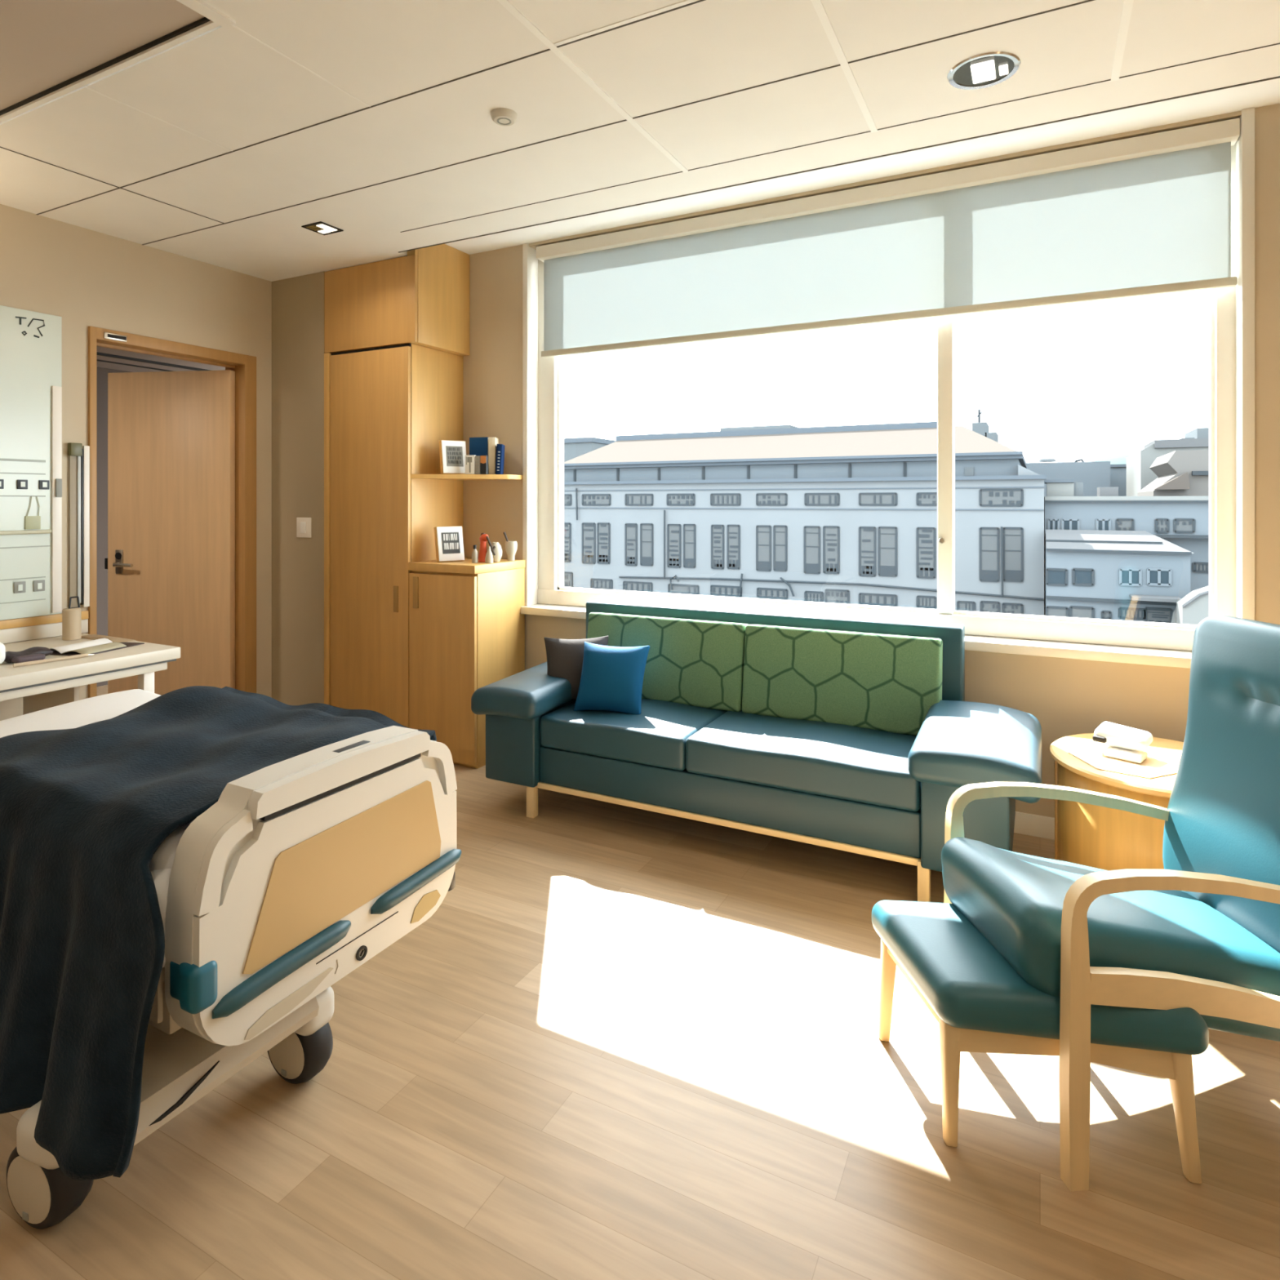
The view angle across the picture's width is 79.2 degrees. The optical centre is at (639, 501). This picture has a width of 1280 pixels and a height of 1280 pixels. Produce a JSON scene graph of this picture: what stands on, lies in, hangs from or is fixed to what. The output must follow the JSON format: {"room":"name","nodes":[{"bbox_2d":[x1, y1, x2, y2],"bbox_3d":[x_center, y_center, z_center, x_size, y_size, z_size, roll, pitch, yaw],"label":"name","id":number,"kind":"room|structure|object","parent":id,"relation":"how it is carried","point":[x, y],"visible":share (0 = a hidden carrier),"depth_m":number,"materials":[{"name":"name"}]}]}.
{"room":"hospital room","nodes":[
{"label":"hospital room","id":0,"kind":"room"},
{"bbox_2d":[97,367,131,686],"bbox_3d":[-3.354,0.100,4.832,2.000,2.500,3.900,0,0,27],"label":"wall","id":1,"kind":"structure","parent":0,"point":[102,373],"depth_m":5.66,"materials":[{"name":"brown"}]},
{"bbox_2d":[88,325,256,697],"bbox_3d":[-2.790,0.255,4.278,0.836,2.190,0.887,0,0,27],"label":"door","id":2,"kind":"structure","parent":1,"relation":"in","point":[180,562],"depth_m":4.44,"materials":[{"name":"brown wood"}]},
{"bbox_2d":[0,204,271,720],"bbox_3d":[-3.395,-0.037,2.415,0.150,2.775,4.970,0,0,27],"label":"wall","id":3,"kind":"structure","parent":0,"point":[85,277],"depth_m":3.88,"materials":[{"name":"beige paint"}]},
{"bbox_2d":[0,305,62,620],"bbox_3d":[-2.919,-0.169,3.114,0.050,1.373,1.048,0,0,27],"label":"panel","id":4,"kind":"object","parent":3,"relation":"attached to","point":[31,341],"visible":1,"depth_m":3.46,"materials":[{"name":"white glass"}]},
{"bbox_2d":[0,479,4,488],"bbox_3d":[-2.785,-0.076,3.356,0.006,0.042,0.040,0,0,27],"label":"outlet","id":5,"kind":"object","parent":4,"relation":"attached to","point":[2,481],"depth_m":3.37,"materials":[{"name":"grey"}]},
{"bbox_2d":[13,581,25,593],"bbox_3d":[-2.749,0.380,3.427,0.006,0.050,0.044,0,0,27],"label":"outlet","id":6,"kind":"object","parent":4,"relation":"attached to","point":[19,586],"depth_m":3.42,"materials":[{"name":"grey plastic"}]},
{"bbox_2d":[17,584,22,591],"bbox_3d":[-2.745,0.382,3.425,0.002,0.027,0.017,0,0,27],"label":"socket","id":7,"kind":"object","parent":4,"relation":"attached to","point":[20,586],"depth_m":3.42,"materials":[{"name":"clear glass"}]},
{"bbox_2d":[17,480,27,488],"bbox_3d":[-2.744,-0.076,3.435,0.006,0.042,0.040,0,0,27],"label":"outlet","id":8,"kind":"object","parent":4,"relation":"attached to","point":[21,484],"depth_m":3.43,"materials":[{"name":"grey plastic"}]},
{"bbox_2d":[20,481,25,486],"bbox_3d":[-2.740,-0.076,3.434,0.002,0.023,0.017,0,0,27],"label":"socket","id":9,"kind":"object","parent":4,"relation":"attached to","point":[22,483],"depth_m":3.43,"materials":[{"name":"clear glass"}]},
{"bbox_2d":[33,579,44,591],"bbox_3d":[-2.714,0.380,3.493,0.006,0.050,0.044,0,0,27],"label":"outlet","id":10,"kind":"object","parent":4,"relation":"attached to","point":[38,584],"depth_m":3.49,"materials":[{"name":"grey plastic"}]},
{"bbox_2d":[37,582,42,589],"bbox_3d":[-2.711,0.382,3.492,0.002,0.027,0.017,0,0,27],"label":"socket","id":11,"kind":"object","parent":4,"relation":"attached to","point":[39,584],"depth_m":3.49,"materials":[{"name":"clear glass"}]},
{"bbox_2d":[39,480,49,489],"bbox_3d":[-2.705,-0.076,3.511,0.006,0.042,0.040,0,0,27],"label":"outlet","id":12,"kind":"object","parent":4,"relation":"attached to","point":[43,484],"depth_m":3.51,"materials":[{"name":"grey plastic"}]},
{"bbox_2d":[42,482,47,487],"bbox_3d":[-2.701,-0.076,3.510,0.002,0.023,0.017,0,0,27],"label":"socket","id":13,"kind":"object","parent":4,"relation":"attached to","point":[44,484],"depth_m":3.51,"materials":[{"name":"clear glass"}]},
{"bbox_2d":[0,618,88,643],"bbox_3d":[-2.909,0.592,3.176,0.012,0.062,1.168,0,0,27],"label":"backsplash","id":14,"kind":"structure","parent":3,"relation":"attached to","point":[47,630],"depth_m":3.49,"materials":[{"name":"beige laminate"}]},
{"bbox_2d":[0,610,88,629],"bbox_3d":[-2.906,0.540,3.175,0.018,0.040,1.168,0,0,27],"label":"wall band","id":15,"kind":"object","parent":3,"relation":"attached to","point":[56,618],"visible":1,"depth_m":3.49,"materials":[{"name":"brown wood"}]},
{"bbox_2d":[67,442,89,608],"bbox_3d":[-2.651,0.115,3.654,0.030,0.780,0.083,0,0,27],"label":"grab rail","id":16,"kind":"object","parent":3,"relation":"attached to","point":[78,455],"visible":0.93,"depth_m":3.65,"materials":[{"name":"silver metal"}]},
{"bbox_2d":[97,346,225,372],"bbox_3d":[-3.354,-1.008,4.832,2.000,0.085,3.900,0,0,27],"label":"ceiling","id":17,"kind":"structure","parent":0,"point":[107,357],"depth_m":5.45,"materials":[{"name":"beige"}]},
{"bbox_2d":[271,271,324,705],"bbox_3d":[-2.009,-0.037,4.665,0.644,2.775,0.300,0,0,27],"label":"wall","id":18,"kind":"structure","parent":0,"point":[298,353],"depth_m":4.49,"materials":[{"name":"beige paint"}]},
{"bbox_2d":[296,517,311,537],"bbox_3d":[-1.937,0.149,4.451,0.118,0.115,0.012,0,0,27],"label":"light switch","id":19,"kind":"object","parent":18,"relation":"attached to","point":[303,524],"visible":1,"depth_m":4.44,"materials":[{"name":"white paint"}]},
{"bbox_2d":[0,684,1279,1279],"bbox_3d":[-1.089,1.390,2.140,8.500,0.080,6.600,0,0,27],"label":"floor","id":20,"kind":"structure","parent":0,"point":[624,1042],"depth_m":1.68,"materials":[{"name":"brown wood"}]},
{"bbox_2d":[0,633,180,715],"bbox_3d":[-2.611,0.988,2.924,0.765,0.725,1.295,0,0,27],"label":"desk","id":21,"kind":"object","parent":20,"relation":"on","point":[43,686],"visible":0.38,"depth_m":3.11,"materials":[{"name":"beige laminate"}]},
{"bbox_2d":[0,642,5,663],"bbox_3d":[-2.540,0.578,2.925,0.200,0.092,0.170,0,0,27],"label":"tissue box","id":22,"kind":"object","parent":21,"relation":"on","point":[2,649],"visible":1,"depth_m":2.94,"materials":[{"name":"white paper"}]},
{"bbox_2d":[4,646,53,663],"bbox_3d":[-2.402,0.603,3.045,0.115,0.050,0.150,0,0,27],"label":"glove","id":23,"kind":"object","parent":21,"relation":"on","point":[36,653],"visible":0.91,"depth_m":3.02,"materials":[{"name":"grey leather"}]},
{"bbox_2d":[13,653,94,666],"bbox_3d":[-2.281,0.617,3.019,0.014,0.013,0.267,0,0,34],"label":"ruler","id":24,"kind":"object","parent":21,"relation":"on","point":[69,657],"visible":1,"depth_m":3.00,"materials":[{"name":"beige"}]},
{"bbox_2d":[62,595,81,640],"bbox_3d":[-2.577,0.528,3.506,0.070,0.192,0.070,0,0,27],"label":"dispenser","id":25,"kind":"object","parent":21,"relation":"on","point":[71,616],"visible":1,"depth_m":3.48,"materials":[{"name":"beige plastic"}]},
{"bbox_2d":[48,638,144,655],"bbox_3d":[-2.324,0.612,3.279,0.240,0.025,0.290,0,0,13],"label":"magazine","id":26,"kind":"object","parent":21,"relation":"on","point":[102,645],"visible":0.94,"depth_m":3.23,"materials":[{"name":"grey paper"}]},
{"bbox_2d":[81,634,135,642],"bbox_3d":[-2.424,0.621,3.509,0.330,0.006,0.075,0,0,27],"label":"envelope","id":27,"kind":"object","parent":21,"relation":"on","point":[93,637],"visible":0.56,"depth_m":3.51,"materials":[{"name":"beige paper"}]},
{"bbox_2d":[6,725,461,1229],"bbox_3d":[-1.253,0.950,1.963,1.409,0.800,0.861,0,0,27],"label":"hospital bed","id":28,"kind":"object","parent":20,"relation":"on","point":[304,868],"visible":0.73,"depth_m":1.55,"materials":[{"name":"white plastic"}]},
{"bbox_2d":[0,688,193,967],"bbox_3d":[-1.288,0.742,2.016,1.289,0.245,0.723,0,0,27],"label":"mattress","id":29,"kind":"object","parent":28,"relation":"on","point":[81,713],"visible":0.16,"depth_m":2.23,"materials":[{"name":"white fabric"}]},
{"bbox_2d":[0,685,436,1180],"bbox_3d":[-1.115,0.871,1.889,1.007,0.626,0.899,0,0,27],"label":"blanket","id":30,"kind":"object","parent":29,"relation":"on","point":[86,811],"visible":0.89,"depth_m":1.49,"materials":[{"name":"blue fabric"}]},
{"bbox_2d":[324,343,463,727],"bbox_3d":[-1.408,0.255,4.427,0.635,2.190,0.447,0,0,27],"label":"wardrobe","id":31,"kind":"object","parent":20,"relation":"on","point":[388,410],"visible":0.66,"depth_m":4.23,"materials":[{"name":"brown wood"}]},
{"bbox_2d":[408,557,524,768],"bbox_3d":[-0.929,0.836,4.171,0.446,1.028,0.433,0,0,27],"label":"base cabinet","id":32,"kind":"object","parent":20,"relation":"on","point":[467,623],"visible":0.8,"depth_m":3.99,"materials":[{"name":"brown wood"}]},
{"bbox_2d":[408,557,524,573],"bbox_3d":[-0.928,0.343,4.172,0.446,0.042,0.430,0,0,27],"label":"countertop","id":33,"kind":"structure","parent":32,"relation":"on","point":[466,566],"depth_m":4.01,"materials":[{"name":"brown wood"}]},
{"bbox_2d":[434,525,464,562],"bbox_3d":[-1.021,0.229,4.147,0.148,0.192,0.068,0,0,-37],"label":"picture frame","id":34,"kind":"object","parent":33,"relation":"on","point":[449,544],"visible":1,"depth_m":4.13,"materials":[{"name":"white wood"}]},
{"bbox_2d":[441,532,460,553],"bbox_3d":[-1.011,0.221,4.133,0.064,0.112,0.098,0,0,27],"label":"picture","id":35,"kind":"object","parent":34,"relation":"attached to","point":[451,541],"depth_m":4.13,"materials":[{"name":"grey paper"}]},
{"bbox_2d":[443,533,458,549],"bbox_3d":[-1.010,0.214,4.133,0.083,0.082,0.017,0,0,-37],"label":"print","id":36,"kind":"object","parent":34,"relation":"attached to","point":[451,541],"depth_m":4.13,"materials":[{"name":"grey paper"}]},
{"bbox_2d":[471,545,477,563],"bbox_3d":[-0.863,0.274,4.038,0.030,0.094,0.030,0,0,27],"label":"bottle","id":37,"kind":"object","parent":33,"relation":"on","point":[474,553],"visible":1,"depth_m":4.03,"materials":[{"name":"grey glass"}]},
{"bbox_2d":[478,533,488,562],"bbox_3d":[-0.830,0.243,4.112,0.062,0.154,0.052,0,0,27],"label":"ornament","id":38,"kind":"object","parent":33,"relation":"on","point":[482,551],"visible":0.97,"depth_m":4.09,"materials":[{"name":"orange ceramic"}]},
{"bbox_2d":[484,546,493,563],"bbox_3d":[-0.787,0.278,4.033,0.042,0.085,0.042,0,0,27],"label":"vase","id":39,"kind":"object","parent":33,"relation":"on","point":[489,557],"visible":1,"depth_m":4.02,"materials":[{"name":"beige ceramic"}]},
{"bbox_2d":[488,542,502,562],"bbox_3d":[-0.770,0.269,4.114,0.076,0.104,0.076,0,0,27],"label":"vase","id":40,"kind":"object","parent":33,"relation":"on","point":[498,550],"visible":0.8,"depth_m":4.09,"materials":[{"name":"beige ceramic"}]},
{"bbox_2d":[486,531,508,555],"bbox_3d":[-0.760,0.242,4.120,0.074,0.158,0.159,0,0,27],"label":"bundle","id":41,"kind":"object","parent":33,"relation":"on","point":[504,533],"visible":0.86,"depth_m":4.07,"materials":[{"name":"brown"}]},
{"bbox_2d":[505,541,517,560],"bbox_3d":[-0.698,0.268,4.189,0.068,0.105,0.068,0,0,27],"label":"vase","id":42,"kind":"object","parent":33,"relation":"on","point":[511,547],"visible":1,"depth_m":4.17,"materials":[{"name":"beige ceramic"}]},
{"bbox_2d":[471,600,1041,902],"bbox_3d":[0.421,0.927,3.196,2.200,0.845,0.825,0,0,27],"label":"sofa","id":43,"kind":"object","parent":20,"relation":"on","point":[854,735],"visible":0.88,"depth_m":3.08,"materials":[{"name":"teal leather"}]},
{"bbox_2d":[544,635,608,700],"bbox_3d":[-0.286,0.765,3.526,0.298,0.286,0.157,0,0,-8],"label":"throw pillow","id":44,"kind":"object","parent":43,"relation":"on","point":[565,657],"visible":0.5,"depth_m":3.48,"materials":[{"name":"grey fabric"}]},
{"bbox_2d":[573,641,649,714],"bbox_3d":[-0.123,0.775,3.385,0.310,0.285,0.174,0,0,19],"label":"throw pillow","id":45,"kind":"object","parent":43,"relation":"on","point":[611,679],"visible":0.96,"depth_m":3.33,"materials":[{"name":"blue fabric"}]},
{"bbox_2d":[540,698,727,770],"bbox_3d":[-0.002,0.973,3.390,0.676,0.146,0.570,0,0,27],"label":"seat cushion","id":46,"kind":"object","parent":43,"relation":"on","point":[655,739],"depth_m":3.18,"materials":[{"name":"teal leather"}]},
{"bbox_2d":[586,612,748,711],"bbox_3d":[0.112,0.731,3.587,0.793,0.388,0.162,0,0,27],"label":"cushion","id":47,"kind":"object","parent":43,"relation":"on","point":[695,660],"depth_m":3.48,"materials":[{"name":"green fabric"}]},
{"bbox_2d":[685,710,920,811],"bbox_3d":[0.683,0.973,3.036,0.860,0.146,0.570,0,0,27],"label":"seat cushion","id":48,"kind":"object","parent":43,"relation":"on","point":[859,764],"depth_m":2.86,"materials":[{"name":"teal leather"}]},
{"bbox_2d":[742,624,942,736],"bbox_3d":[0.826,0.731,3.218,0.801,0.388,0.162,0,0,27],"label":"cushion","id":49,"kind":"object","parent":43,"relation":"on","point":[885,679],"depth_m":3.16,"materials":[{"name":"green fabric"}]},
{"bbox_2d":[871,900,1208,1183],"bbox_3d":[0.854,1.169,1.742,0.603,0.361,0.379,0,0,10],"label":"footstool","id":50,"kind":"object","parent":20,"relation":"on","point":[980,1002],"visible":0.7,"depth_m":1.59,"materials":[{"name":"teal leather"}]},
{"bbox_2d":[941,615,1279,1191],"bbox_3d":[1.189,0.827,1.798,0.848,1.055,0.555,0,0,-5],"label":"armchair","id":51,"kind":"object","parent":20,"relation":"on","point":[1200,932],"visible":1,"depth_m":1.72,"materials":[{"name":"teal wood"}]},
{"bbox_2d":[1049,733,1183,871],"bbox_3d":[1.699,1.102,2.555,0.610,0.496,0.610,0,0,27],"label":"side table","id":52,"kind":"object","parent":20,"relation":"on","point":[1098,837],"visible":0.36,"depth_m":2.43,"materials":[{"name":"brown wood"}]},
{"bbox_2d":[1068,743,1177,778],"bbox_3d":[1.579,0.852,2.548,0.252,0.003,0.334,0,0,-3],"label":"leaflet","id":53,"kind":"object","parent":52,"relation":"on","point":[1091,754],"visible":0.75,"depth_m":2.50,"materials":[{"name":"beige paper"}]},
{"bbox_2d":[1092,721,1152,763],"bbox_3d":[1.620,0.806,2.601,0.139,0.087,0.156,0,0,-43],"label":"handheld device","id":54,"kind":"object","parent":53,"relation":"on","point":[1123,742],"visible":1,"depth_m":2.57,"materials":[{"name":"white plastic"}]},
{"bbox_2d":[0,0,1279,281],"bbox_3d":[-0.504,-1.371,0.931,6.350,0.148,4.990,0,0,27],"label":"ceiling","id":55,"kind":"structure","parent":0,"point":[371,121],"depth_m":2.50,"materials":[{"name":"tile"}]},
{"bbox_2d":[301,221,343,235],"bbox_3d":[-1.514,-1.302,3.688,0.132,0.006,0.132,0,0,27],"label":"recessed light","id":56,"kind":"object","parent":55,"relation":"in","point":[322,228],"visible":1,"depth_m":3.68,"materials":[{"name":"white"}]},
{"bbox_2d":[490,107,517,125],"bbox_3d":[-0.458,-1.293,2.607,0.090,0.024,0.090,0,0,27],"label":"smoke detector","id":57,"kind":"object","parent":55,"relation":"attached to","point":[500,116],"visible":1,"depth_m":2.58,"materials":[{"name":"grey plastic"}]},
{"bbox_2d":[444,78,1279,254],"bbox_3d":[1.231,-1.455,3.119,5.280,0.060,0.647,0,0,27],"label":"ceiling strip","id":58,"kind":"object","parent":55,"relation":"attached to","point":[1264,93],"visible":0.22,"depth_m":3.25,"materials":[{"name":"paint"}]},
{"bbox_2d":[946,50,1020,89],"bbox_3d":[1.039,-1.300,2.341,0.204,0.010,0.204,0,0,27],"label":"recessed light","id":59,"kind":"object","parent":55,"relation":"in","point":[989,68],"visible":1,"depth_m":2.33,"materials":[{"name":"silver metal"}]},
{"bbox_2d":[462,103,1279,817],"bbox_3d":[1.079,-0.068,3.501,5.900,2.835,0.190,0,0,27],"label":"wall","id":60,"kind":"structure","parent":0,"point":[1067,697],"depth_m":3.11,"materials":[{"name":"beige paint"}]},
{"bbox_2d":[324,244,469,355],"bbox_3d":[-1.385,-1.133,4.419,0.682,0.581,0.440,0,0,27],"label":"upper cabinet","id":61,"kind":"object","parent":60,"relation":"attached to","point":[421,297],"visible":0.81,"depth_m":4.23,"materials":[{"name":"brown wood"}]},
{"bbox_2d":[410,474,522,480],"bbox_3d":[-0.932,-0.134,4.194,0.422,0.024,0.423,0,0,27],"label":"shelf","id":62,"kind":"object","parent":60,"relation":"attached to","point":[441,477],"visible":1,"depth_m":4.14,"materials":[{"name":"brown wood"}]},
{"bbox_2d":[439,440,466,474],"bbox_3d":[-1.012,-0.238,4.190,0.142,0.187,0.060,0,0,-37],"label":"picture frame","id":63,"kind":"object","parent":62,"relation":"on","point":[452,454],"visible":0.91,"depth_m":4.17,"materials":[{"name":"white wood"}]},
{"bbox_2d":[447,447,461,463],"bbox_3d":[-1.000,-0.248,4.175,0.079,0.087,0.015,0,0,-37],"label":"print","id":64,"kind":"object","parent":63,"relation":"attached to","point":[454,454],"depth_m":4.17,"materials":[{"name":"grey paper"}]},
{"bbox_2d":[445,445,463,466],"bbox_3d":[-1.001,-0.244,4.176,0.058,0.110,0.092,0,0,27],"label":"picture","id":65,"kind":"object","parent":63,"relation":"attached to","point":[454,454],"depth_m":4.18,"materials":[{"name":"grey paper"}]},
{"bbox_2d":[465,455,475,474],"bbox_3d":[-0.912,-0.198,4.162,0.055,0.102,0.021,0,0,15],"label":"box","id":66,"kind":"object","parent":62,"relation":"on","point":[469,460],"visible":1,"depth_m":4.15,"materials":[{"name":"beige cardboard"}]},
{"bbox_2d":[466,456,471,472],"bbox_3d":[-0.918,-0.198,4.153,0.035,0.086,0.001,0,0,15],"label":"print","id":67,"kind":"object","parent":66,"relation":"attached to","point":[468,459],"depth_m":4.15,"materials":[{"name":"grey paper"}]},
{"bbox_2d":[475,455,479,474],"bbox_3d":[-0.869,-0.196,4.152,0.028,0.098,0.021,0,0,15],"label":"box","id":68,"kind":"object","parent":62,"relation":"on","point":[477,457],"visible":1,"depth_m":4.14,"materials":[{"name":"grey cardboard"}]},
{"bbox_2d":[475,458,479,472],"bbox_3d":[-0.872,-0.193,4.143,0.022,0.072,0.001,0,0,15],"label":"print","id":69,"kind":"object","parent":68,"relation":"attached to","point":[477,460],"depth_m":4.14,"materials":[{"name":"grey paper"}]},
{"bbox_2d":[469,436,488,455],"bbox_3d":[-0.882,-0.249,4.250,0.108,0.205,0.030,0,0,14],"label":"book","id":70,"kind":"object","parent":62,"relation":"on","point":[477,446],"visible":0.39,"depth_m":4.24,"materials":[{"name":"blue paper"}]},
{"bbox_2d":[480,455,488,474],"bbox_3d":[-0.836,-0.197,4.145,0.036,0.100,0.021,0,0,15],"label":"box","id":71,"kind":"object","parent":62,"relation":"on","point":[483,459],"visible":1,"depth_m":4.14,"materials":[{"name":"grey cardboard"}]},
{"bbox_2d":[480,455,485,463],"bbox_3d":[-0.839,-0.224,4.135,0.032,0.042,0.001,0,0,15],"label":"print","id":72,"kind":"object","parent":71,"relation":"attached to","point":[482,457],"depth_m":4.14,"materials":[{"name":"brown paper"}]},
{"bbox_2d":[488,436,498,474],"bbox_3d":[-0.804,-0.248,4.245,0.036,0.202,0.113,0,0,-1],"label":"book","id":73,"kind":"object","parent":62,"relation":"on","point":[493,442],"visible":0.92,"depth_m":4.19,"materials":[{"name":"beige paper"}]},
{"bbox_2d":[495,444,505,474],"bbox_3d":[-0.764,-0.229,4.226,0.036,0.166,0.104,0,0,-1],"label":"book","id":74,"kind":"object","parent":62,"relation":"on","point":[500,447],"visible":0.95,"depth_m":4.18,"materials":[{"name":"blue paper"}]},
{"bbox_2d":[522,243,537,605],"bbox_3d":[-0.602,-0.415,4.330,0.032,2.020,0.142,0,0,27],"label":"trim","id":75,"kind":"structure","parent":60,"relation":"attached to","point":[530,262],"depth_m":4.29,"materials":[{"name":"white paint"}]},
{"bbox_2d":[520,142,1235,668],"bbox_3d":[0.824,-0.398,3.602,3.218,2.025,0.245,0,0,27],"label":"window","id":76,"kind":"structure","parent":60,"relation":"in","point":[1128,642],"depth_m":3.30,"materials":[{"name":"beige paint"}]},
{"bbox_2d":[536,118,1239,357],"bbox_3d":[0.829,-1.100,3.576,3.112,0.604,0.095,0,0,27],"label":"roller blind","id":77,"kind":"object","parent":76,"relation":"attached to","point":[1147,215],"visible":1,"depth_m":3.36,"materials":[{"name":"fabric"}]},
{"bbox_2d":[1013,811,1054,839],"bbox_3d":[1.522,1.308,3.158,4.800,0.085,0.012,0,0,27],"label":"baseboard","id":78,"kind":"structure","parent":60,"relation":"attached to","point":[1041,826],"depth_m":3.12,"materials":[{"name":"white paint"}]},
{"bbox_2d":[1235,106,1254,620],"bbox_3d":[2.235,-0.415,2.862,0.038,2.020,0.142,0,0,27],"label":"trim","id":79,"kind":"structure","parent":60,"relation":"attached to","point":[1245,144],"depth_m":2.80,"materials":[{"name":"beige paint"}]},
{"label":"outside","id":80,"kind":"structure","parent":0,"visible":0},
{"bbox_2d":[564,437,615,462],"bbox_3d":[-7.167,-2.229,85.903,8.009,9.064,6.400,0,0,27],"label":"building","id":81,"kind":"structure","parent":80,"point":[574,447],"depth_m":82.34,"materials":[{"name":"grey"}]},
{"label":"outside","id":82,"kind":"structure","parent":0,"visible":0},
{"bbox_2d":[1126,427,1208,496],"bbox_3d":[39.119,-1.587,55.084,6.750,6.811,10.200,0,0,27],"label":"building","id":83,"kind":"structure","parent":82,"point":[1139,473],"depth_m":52.16,"materials":[{"name":"grey"}]},
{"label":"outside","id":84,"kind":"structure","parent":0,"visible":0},
{"bbox_2d":[1137,449,1208,496],"bbox_3d":[32.667,0.280,45.699,4.782,6.246,8.800,0,0,27],"label":"building","id":85,"kind":"structure","parent":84,"point":[1179,473],"depth_m":42.85,"materials":[{"name":"grey concrete"}]},
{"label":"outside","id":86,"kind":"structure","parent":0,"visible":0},
{"bbox_2d":[1026,455,1126,497],"bbox_3d":[36.478,-0.880,63.656,9.436,5.298,14.800,0,0,27],"label":"building","id":87,"kind":"structure","parent":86,"point":[1093,474],"depth_m":57.76,"materials":[{"name":"grey concrete"}]},
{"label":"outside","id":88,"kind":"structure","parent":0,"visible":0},
{"bbox_3d":[4.837,12.450,74.625,180.000,0.200,123.000,0,0,27],"label":"ground","id":89,"kind":"structure","parent":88,"visible":0},
{"bbox_2d":[564,421,1046,615],"bbox_3d":[8.094,3.786,48.591,30.815,17.127,14.250,0,0,27],"label":"building","id":90,"kind":"structure","parent":89,"relation":"on","point":[846,514],"depth_m":41.22,"materials":[{"name":"grey concrete"}]},
{"bbox_2d":[964,466,973,475],"bbox_3d":[16.094,-1.469,37.797,0.400,0.420,0.070,0,0,27],"label":"attic vent","id":91,"kind":"object","parent":90,"relation":"attached to","point":[969,471],"depth_m":37.76,"materials":[{"name":"grey"}]},
{"bbox_2d":[1045,529,1193,623],"bbox_3d":[20.204,6.813,32.556,5.560,11.073,4.800,0,0,27],"label":"building","id":92,"kind":"structure","parent":89,"relation":"on","point":[1132,575],"depth_m":31.76,"materials":[{"name":"white concrete"}]},
{"bbox_2d":[1044,479,1208,615],"bbox_3d":[25.232,5.650,37.274,10.164,13.400,8.600,0,0,27],"label":"building","id":93,"kind":"structure","parent":89,"relation":"on","point":[1183,522],"depth_m":34.64,"materials":[{"name":"grey concrete"}]},
{"bbox_2d":[1074,482,1083,496],"bbox_3d":[21.296,-0.536,37.621,0.384,0.758,2.000,0,0,27],"label":"roof vent","id":94,"kind":"object","parent":93,"relation":"attached to","point":[1078,486],"depth_m":36.73,"materials":[{"name":"grey metal"}]},
{"bbox_2d":[1176,585,1208,624],"bbox_3d":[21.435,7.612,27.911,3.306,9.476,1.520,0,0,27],"label":"shed","id":95,"kind":"object","parent":89,"relation":"on","point":[1193,608],"visible":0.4,"depth_m":27.95,"materials":[{"name":"grey"}]},
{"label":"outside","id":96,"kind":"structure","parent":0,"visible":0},
{"bbox_2d":[1093,454,1131,464],"bbox_3d":[50.758,-2.746,80.700,13.000,4.300,13.000,0,0,27],"label":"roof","id":97,"kind":"object","parent":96,"point":[1114,460],"visible":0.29,"depth_m":78.95,"materials":[{"name":"grey"}]},
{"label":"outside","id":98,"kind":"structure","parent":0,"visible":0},
{"bbox_2d":[972,408,998,442],"bbox_3d":[25.128,-3.263,56.243,1.593,6.808,3.000,0,0,27],"label":"tower","id":99,"kind":"structure","parent":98,"point":[981,428],"depth_m":55.01,"materials":[{"name":"grey"}]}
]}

